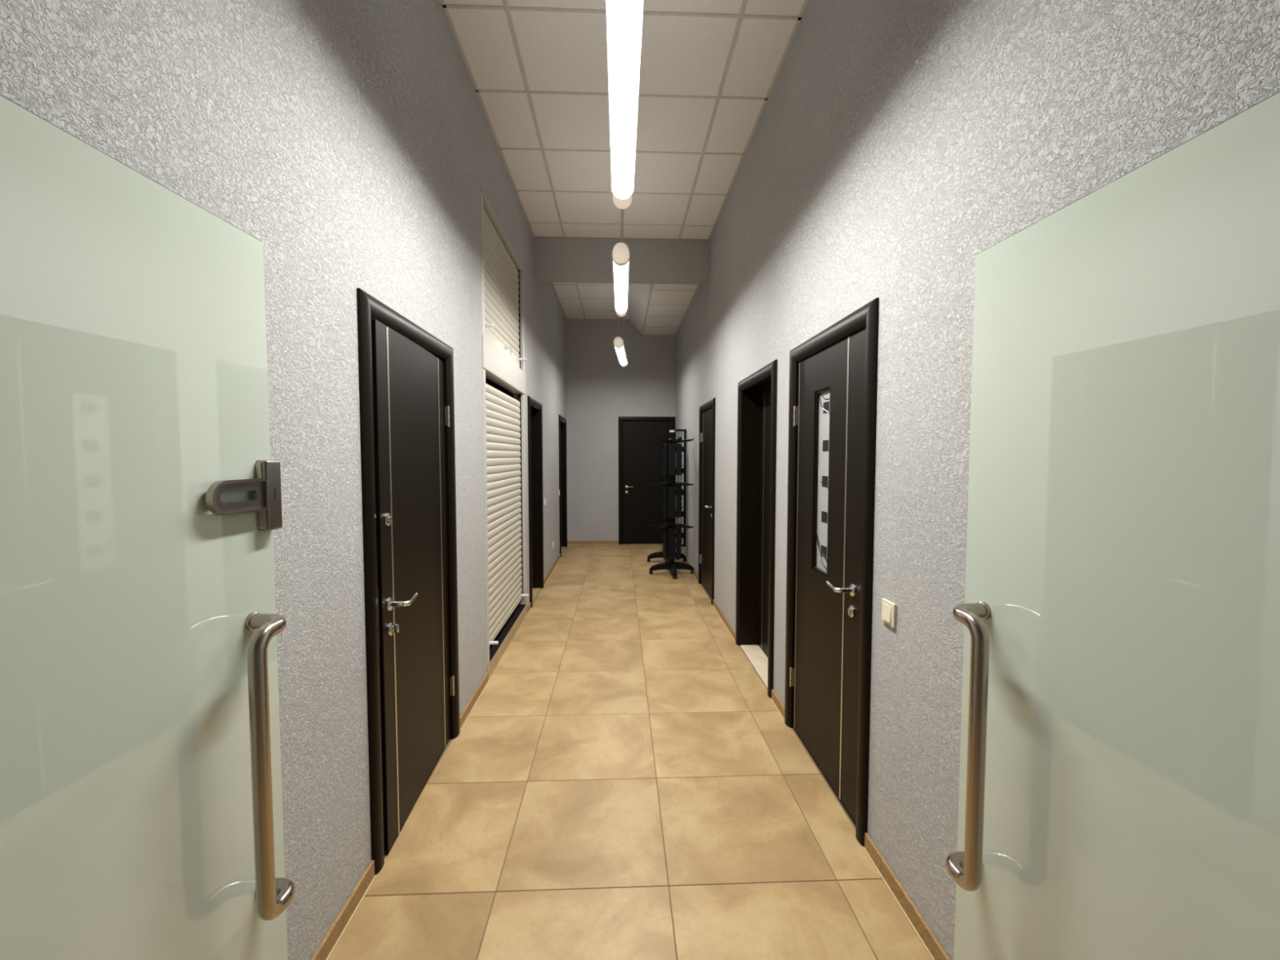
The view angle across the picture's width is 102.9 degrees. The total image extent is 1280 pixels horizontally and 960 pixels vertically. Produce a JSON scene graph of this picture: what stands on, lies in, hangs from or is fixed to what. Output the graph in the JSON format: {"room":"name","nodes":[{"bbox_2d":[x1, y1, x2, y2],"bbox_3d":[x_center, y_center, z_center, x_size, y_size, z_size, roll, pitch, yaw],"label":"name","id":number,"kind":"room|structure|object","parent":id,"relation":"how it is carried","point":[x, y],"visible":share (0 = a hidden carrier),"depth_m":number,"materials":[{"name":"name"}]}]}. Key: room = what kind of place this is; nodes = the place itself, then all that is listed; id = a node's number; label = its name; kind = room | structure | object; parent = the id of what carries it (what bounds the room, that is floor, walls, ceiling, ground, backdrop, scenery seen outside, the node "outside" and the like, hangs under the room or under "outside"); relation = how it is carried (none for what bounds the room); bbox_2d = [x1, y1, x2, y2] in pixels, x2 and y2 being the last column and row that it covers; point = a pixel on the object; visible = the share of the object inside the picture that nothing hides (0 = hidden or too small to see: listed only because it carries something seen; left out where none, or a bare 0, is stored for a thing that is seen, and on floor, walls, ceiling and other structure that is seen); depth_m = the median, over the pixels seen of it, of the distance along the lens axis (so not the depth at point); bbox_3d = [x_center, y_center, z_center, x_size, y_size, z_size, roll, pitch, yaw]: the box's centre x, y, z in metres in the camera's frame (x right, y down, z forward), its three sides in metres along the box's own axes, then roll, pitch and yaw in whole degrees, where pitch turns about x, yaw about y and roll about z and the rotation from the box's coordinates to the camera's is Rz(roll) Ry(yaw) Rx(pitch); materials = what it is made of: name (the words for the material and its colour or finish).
{"room":"office corridor","nodes":[
{"label":"office corridor","id":0,"kind":"room"},
{"bbox_2d":[0,0,566,959],"bbox_3d":[-1.128,-0.651,3.105,0.220,4.020,10.950,0,3,-2],"label":"wall","id":1,"kind":"structure","parent":0,"point":[354,140],"depth_m":1.54,"materials":[{"name":"grey paint"}]},
{"bbox_2d":[0,93,295,959],"bbox_3d":[-0.851,0.457,0.800,0.111,2.020,0.898,0,3,1],"label":"door","id":2,"kind":"structure","parent":1,"relation":"in","point":[141,818],"depth_m":0.89,"materials":[{"name":"green glass"}]},
{"bbox_2d":[356,288,459,875],"bbox_3d":[-1.006,0.361,2.262,0.233,2.076,0.962,0,3,-2],"label":"door","id":3,"kind":"structure","parent":1,"relation":"in","point":[406,372],"depth_m":2.10,"materials":[{"name":"brown wood"}]},
{"bbox_2d":[310,541,568,959],"bbox_3d":[-1.009,1.326,3.204,0.018,0.062,10.950,0,3,-2],"label":"baseboard","id":4,"kind":"structure","parent":1,"relation":"attached to","point":[324,950],"depth_m":1.70,"materials":[{"name":"beige tile"}]},
{"bbox_2d":[485,377,508,490],"bbox_3d":[-1.246,-0.347,4.075,0.060,3.130,1.477,0,3,-2],"label":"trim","id":5,"kind":"structure","parent":1,"relation":"attached to","point":[488,381],"depth_m":4.35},
{"bbox_2d":[480,187,526,372],"bbox_3d":[-1.080,-1.441,4.030,0.134,0.935,1.489,0,3,-2],"label":"roller shutter","id":6,"kind":"object","parent":1,"relation":"attached to","point":[502,278],"visible":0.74,"depth_m":3.94,"materials":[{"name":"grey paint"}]},
{"bbox_2d":[481,336,528,666],"bbox_3d":[-1.080,0.122,4.104,0.134,2.187,1.489,0,3,-2],"label":"roller shutter","id":7,"kind":"object","parent":1,"relation":"attached to","point":[505,508],"visible":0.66,"depth_m":4.00,"materials":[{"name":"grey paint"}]},
{"bbox_2d":[486,603,527,679],"bbox_3d":[-1.053,1.264,4.160,0.006,0.094,1.485,0,3,-2],"label":"trim","id":8,"kind":"structure","parent":1,"relation":"attached to","point":[492,664],"depth_m":3.96,"materials":[{"name":"beige tile"}]},
{"bbox_2d":[488,602,527,664],"bbox_3d":[-1.097,1.211,4.155,0.089,0.008,1.469,0,3,-2],"label":"trim","id":9,"kind":"structure","parent":1,"relation":"attached to","point":[513,618],"depth_m":4.14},
{"bbox_2d":[527,395,543,608],"bbox_3d":[-1.197,0.206,5.407,0.222,2.091,0.830,0,3,-2],"label":"door","id":10,"kind":"structure","parent":1,"relation":"in","point":[534,407],"depth_m":5.74,"materials":[{"name":"brown wood"}]},
{"bbox_2d":[558,414,567,556],"bbox_3d":[-1.300,0.074,7.987,0.222,2.111,0.920,0,3,-2],"label":"door","id":11,"kind":"structure","parent":1,"relation":"in","point":[562,421],"depth_m":8.36,"materials":[{"name":"brown wood"}]},
{"bbox_2d":[565,318,675,541],"bbox_3d":[-0.321,-0.918,8.720,2.283,4.020,0.220,0,3,-2],"label":"wall","id":12,"kind":"structure","parent":0,"point":[600,390],"depth_m":8.59,"materials":[{"name":"grey paint"}]},
{"bbox_2d":[568,540,618,544],"bbox_3d":[-0.791,1.065,8.677,0.850,0.062,0.018,0,3,-2],"label":"baseboard","id":13,"kind":"structure","parent":12,"relation":"attached to","point":[589,542],"depth_m":8.68,"materials":[{"name":"beige ceramic"}]},
{"bbox_2d":[617,416,675,544],"bbox_3d":[0.113,0.011,8.706,0.960,2.164,0.211,0,3,-2],"label":"door","id":14,"kind":"structure","parent":12,"relation":"in","point":[640,460],"depth_m":8.67,"materials":[{"name":"brown wood"}]},
{"bbox_2d":[440,0,808,319],"bbox_3d":[-0.098,-2.541,3.056,2.283,0.244,11.390,0,3,-2],"label":"ceiling","id":15,"kind":"structure","parent":0,"point":[537,69],"depth_m":3.29,"materials":[{"name":"white tile"}]},
{"bbox_2d":[612,208,629,316],"bbox_3d":[-0.154,-1.994,4.119,0.127,0.949,1.524,0,3,-2],"label":"pendant lamp","id":16,"kind":"object","parent":15,"relation":"hanging from","point":[620,253],"visible":0.99,"depth_m":3.89,"materials":[{"name":"white plastic"}]},
{"bbox_2d":[613,261,628,308],"bbox_3d":[-0.154,-1.581,4.172,0.119,0.008,1.229,0,3,-2],"label":"diffuser","id":17,"kind":"object","parent":16,"relation":"attached to","point":[620,273],"depth_m":4.13,"materials":[{"name":"white plastic"}]},
{"bbox_2d":[613,317,627,366],"bbox_3d":[-0.252,-2.124,6.859,0.122,0.949,1.556,0,3,1],"label":"pendant lamp","id":18,"kind":"object","parent":15,"relation":"hanging from","point":[618,341],"visible":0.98,"depth_m":6.67,"materials":[{"name":"white plastic"}]},
{"bbox_2d":[615,345,626,362],"bbox_3d":[-0.252,-1.712,6.912,0.113,0.009,1.260,0,3,1],"label":"diffuser","id":19,"kind":"object","parent":18,"relation":"attached to","point":[620,352],"depth_m":6.95,"materials":[{"name":"white plastic"}]},
{"bbox_2d":[604,0,644,208],"bbox_3d":[-0.062,-1.890,1.929,0.122,0.949,1.634,0,3,-2],"label":"pendant lamp","id":20,"kind":"object","parent":15,"relation":"hanging from","point":[624,18],"visible":1,"depth_m":1.91,"materials":[{"name":"white plastic"}]},
{"bbox_2d":[328,543,932,959],"bbox_3d":[-0.098,1.415,3.244,2.283,0.120,11.390,0,3,-2],"label":"floor","id":21,"kind":"structure","parent":0,"point":[624,782],"depth_m":2.12,"materials":[{"name":"beige tile"}]},
{"bbox_2d":[647,429,686,562],"bbox_3d":[0.392,0.226,7.187,0.461,1.880,0.424,3,4,43],"label":"display rack","id":22,"kind":"object","parent":21,"relation":"on","point":[657,554],"visible":0.48,"depth_m":7.19,"materials":[{"name":"black plastic"}]},
{"bbox_2d":[675,511,684,516],"bbox_3d":[0.548,0.473,7.107,0.148,0.075,0.006,0,3,-2],"label":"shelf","id":23,"kind":"object","parent":22,"relation":"attached to","point":[682,513],"depth_m":7.11,"materials":[{"name":"black plastic"}]},
{"bbox_2d":[675,446,684,452],"bbox_3d":[0.548,-0.426,7.064,0.148,0.075,0.006,0,3,-2],"label":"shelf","id":24,"kind":"object","parent":22,"relation":"attached to","point":[682,449],"depth_m":7.06,"materials":[{"name":"black plastic"}]},
{"bbox_2d":[675,468,684,473],"bbox_3d":[0.548,-0.126,7.079,0.148,0.075,0.006,0,3,-2],"label":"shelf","id":25,"kind":"object","parent":22,"relation":"attached to","point":[682,470],"depth_m":7.08,"materials":[{"name":"black plastic"}]},
{"bbox_2d":[680,489,684,495],"bbox_3d":[0.548,0.173,7.093,0.148,0.075,0.006,0,3,-2],"label":"shelf","id":26,"kind":"object","parent":22,"relation":"attached to","point":[682,492],"depth_m":7.09,"materials":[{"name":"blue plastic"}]},
{"bbox_2d":[680,532,684,537],"bbox_3d":[0.548,0.772,7.121,0.148,0.075,0.006,0,3,-2],"label":"shelf","id":27,"kind":"object","parent":22,"relation":"attached to","point":[682,534],"depth_m":7.12,"materials":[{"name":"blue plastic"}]},
{"bbox_2d":[648,430,694,579],"bbox_3d":[0.405,0.287,6.462,0.490,1.826,0.550,2,4,42],"label":"display rack","id":28,"kind":"object","parent":21,"relation":"on","point":[672,490],"visible":1,"depth_m":6.39,"materials":[{"name":"black plastic"}]},
{"bbox_2d":[675,0,1279,959],"bbox_3d":[0.933,-0.655,3.187,0.220,4.020,10.950,0,3,-2],"label":"wall","id":29,"kind":"structure","parent":0,"point":[893,144],"depth_m":1.62,"materials":[{"name":"grey paint"}]},
{"bbox_2d":[533,236,709,284],"bbox_3d":[-0.193,-2.403,5.461,1.843,0.508,0.235,0,3,-2],"label":"beam","id":30,"kind":"structure","parent":29,"relation":"attached to","point":[556,259],"depth_m":5.36,"materials":[{"name":"grey paint"}]},
{"bbox_2d":[628,283,699,335],"bbox_3d":[0.261,-2.491,7.076,0.805,0.265,2.960,0,3,-2],"label":"ceiling","id":31,"kind":"structure","parent":29,"relation":"attached to","point":[654,308],"depth_m":7.07,"materials":[{"name":"white tile"}]},
{"bbox_2d":[697,397,715,604],"bbox_3d":[0.764,0.202,5.563,0.211,2.081,0.925,0,3,-2],"label":"door","id":32,"kind":"structure","parent":29,"relation":"in","point":[707,411],"depth_m":5.53,"materials":[{"name":"brown wood"}]},
{"bbox_2d":[735,359,777,697],"bbox_3d":[0.897,0.294,3.602,0.222,2.087,0.960,0,3,-2],"label":"door","id":33,"kind":"structure","parent":29,"relation":"in","point":[757,415],"depth_m":3.97,"materials":[{"name":"brown wood"}]},
{"bbox_2d":[680,549,951,959],"bbox_3d":[0.814,1.322,3.276,0.018,0.062,10.950,0,3,-2],"label":"baseboard","id":34,"kind":"structure","parent":29,"relation":"attached to","point":[930,941],"depth_m":1.73,"materials":[{"name":"beige tile"}]},
{"bbox_2d":[784,297,879,846],"bbox_3d":[0.891,0.351,2.387,0.211,2.084,0.940,0,3,-2],"label":"door","id":35,"kind":"structure","parent":29,"relation":"in","point":[833,373],"depth_m":2.28,"materials":[{"name":"brown wood"}]},
{"bbox_2d":[881,598,896,628],"bbox_3d":[0.872,0.468,1.795,0.016,0.084,0.082,0,3,-2],"label":"light switch","id":36,"kind":"object","parent":29,"relation":"attached to","point":[888,608],"visible":1,"depth_m":1.78,"materials":[{"name":"beige plastic"}]},
{"bbox_2d":[945,90,1279,959],"bbox_3d":[0.815,0.461,0.831,0.108,2.009,0.927,0,3,-5],"label":"door","id":37,"kind":"structure","parent":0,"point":[1119,775],"depth_m":0.89,"materials":[{"name":"green glass"}]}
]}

